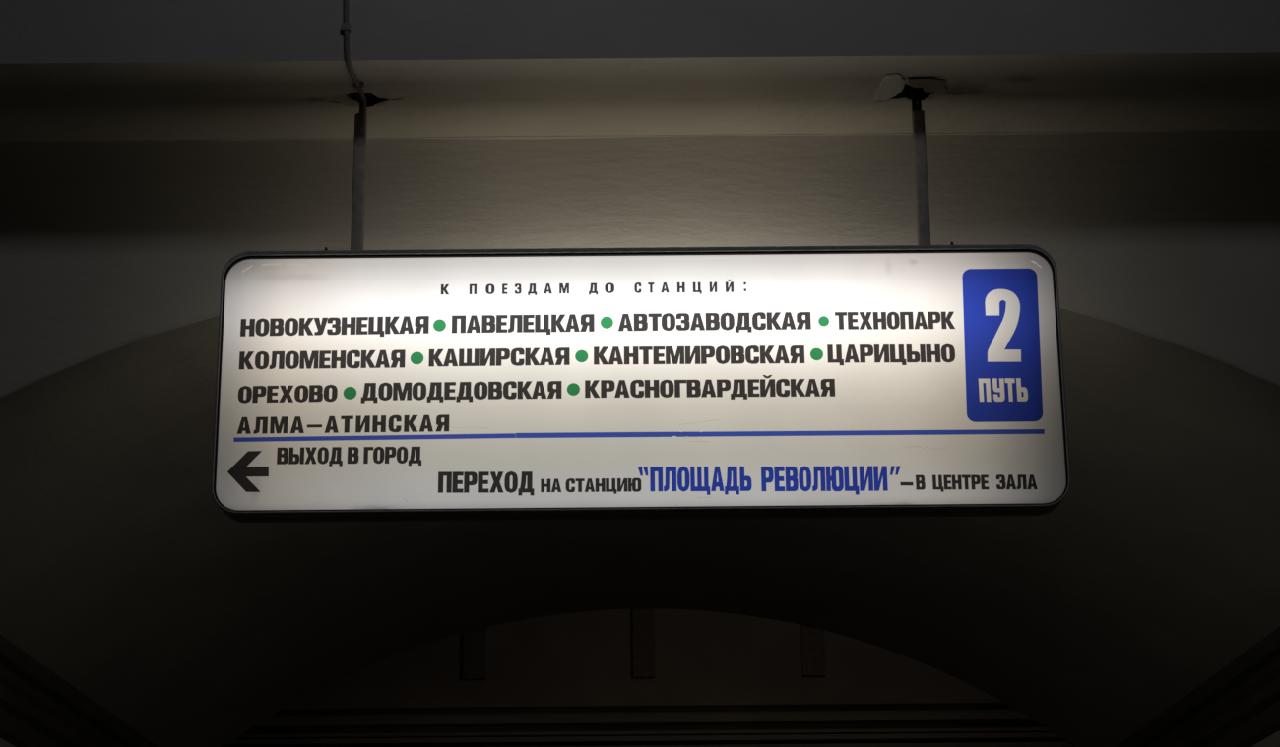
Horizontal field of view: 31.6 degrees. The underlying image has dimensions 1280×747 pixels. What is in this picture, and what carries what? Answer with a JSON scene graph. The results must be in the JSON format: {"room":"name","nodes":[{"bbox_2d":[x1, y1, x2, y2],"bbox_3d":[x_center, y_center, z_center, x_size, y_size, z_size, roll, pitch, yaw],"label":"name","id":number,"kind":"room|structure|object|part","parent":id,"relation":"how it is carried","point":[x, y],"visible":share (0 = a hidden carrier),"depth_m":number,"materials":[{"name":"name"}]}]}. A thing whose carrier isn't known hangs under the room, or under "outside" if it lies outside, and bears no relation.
{"room":"subway station","nodes":[
{"label":"subway station","id":0,"kind":"room"},
{"bbox_2d":[0,738,15,746],"bbox_3d":[-2.059,2.460,7.544,0.001,2.940,4.944,-1,-17,0],"label":"wall","id":1,"kind":"structure","parent":0,"point":[3,743],"depth_m":7.37,"materials":[{"name":"paint"}]},
{"bbox_2d":[0,635,158,746],"bbox_3d":[-2.027,1.207,7.927,0.085,0.364,4.904,-1,-17,0],"label":"trim","id":2,"kind":"structure","parent":1,"relation":"attached to","point":[38,708],"depth_m":7.71,"materials":[{"name":"stone"}]},
{"bbox_2d":[0,308,1279,746],"bbox_3d":[0.006,0.729,8.067,4.160,0.747,4.944,-1,-17,0],"label":"arch","id":3,"kind":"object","parent":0,"point":[123,575],"depth_m":8.14,"materials":[{"name":"paint"}]},
{"bbox_2d":[0,129,1279,397],"bbox_3d":[0.010,1.110,5.366,12.000,4.215,0.012,-1,-17,0],"label":"wall","id":4,"kind":"structure","parent":0,"point":[1171,236],"depth_m":5.83,"materials":[{"name":"paint"}]},
{"bbox_2d":[0,52,1279,140],"bbox_3d":[-0.006,-0.738,5.682,12.000,0.115,0.476,-1,-17,0],"label":"ledge","id":5,"kind":"object","parent":4,"relation":"attached to","point":[1154,92],"visible":0.91,"depth_m":5.66,"materials":[{"name":"paint"}]},
{"bbox_2d":[211,86,1070,522],"bbox_3d":[-0.002,-0.220,5.480,2.006,1.154,0.097,-1,-17,0],"label":"station sign","id":6,"kind":"object","parent":5,"relation":"hanging from","point":[924,379],"visible":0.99,"depth_m":5.37,"materials":[{"name":"grey paint"}]},
{"bbox_3d":[-0.693,-0.463,5.581,0.029,0.397,0.029,0,-17,0],"label":"hanger rod","id":7,"kind":"part","parent":6,"relation":"part of","materials":[{"name":"paint"}]},
{"bbox_3d":[0.000,0.014,5.374,1.989,0.625,0.010,0,-17,0],"label":"panel","id":8,"kind":"part","parent":6,"relation":"part of","materials":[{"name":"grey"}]},
{"bbox_3d":[0.000,0.021,5.407,2.006,0.650,0.097,0,-17,0],"label":"casing","id":9,"kind":"part","parent":6,"relation":"part of","materials":[{"name":"grey paint"}]},
{"bbox_3d":[0.693,-0.467,5.579,0.029,0.380,0.029,0,-17,0],"label":"hanger rod","id":10,"kind":"part","parent":6,"relation":"part of","materials":[{"name":"paint"}]},
{"bbox_3d":[0.862,-0.069,5.391,0.186,0.383,0.001,-1,-17,0],"label":"track number plate","id":11,"kind":"part","parent":6,"relation":"part of","materials":[{"name":"blue plastic"}]},
{"bbox_2d":[0,0,1279,63],"bbox_3d":[-0.024,-2.711,6.036,12.000,4.085,0.001,-1,-17,0],"label":"ceiling","id":12,"kind":"structure","parent":0,"point":[31,31],"depth_m":5.46,"materials":[{"name":"paint"}]},
{"bbox_2d":[340,0,366,118],"bbox_3d":[-0.699,-1.268,5.695,0.027,1.262,0.223,-3,-17,7],"label":"power cable","id":13,"kind":"object","parent":12,"relation":"attached to","point":[346,26],"visible":1,"depth_m":5.46,"materials":[{"name":"black rubber"}]},
{"bbox_2d":[223,608,1073,746],"bbox_3d":[0.024,2.748,13.778,12.000,6.000,0.240,-1,-17,0],"label":"wall","id":14,"kind":"structure","parent":0,"point":[635,677],"depth_m":14.13,"materials":[{"name":"paint"}]},
{"bbox_2d":[1251,730,1279,746],"bbox_3d":[2.101,2.422,7.544,0.001,2.945,4.944,-1,-17,0],"label":"wall","id":15,"kind":"structure","parent":0,"point":[1273,740],"depth_m":7.50,"materials":[{"name":"paint"}]},
{"bbox_2d":[1116,627,1279,746],"bbox_3d":[2.048,1.171,7.927,0.085,0.364,4.904,-1,-17,0],"label":"trim","id":16,"kind":"structure","parent":15,"relation":"attached to","point":[1238,706],"depth_m":7.83,"materials":[{"name":"stone"}]}
]}

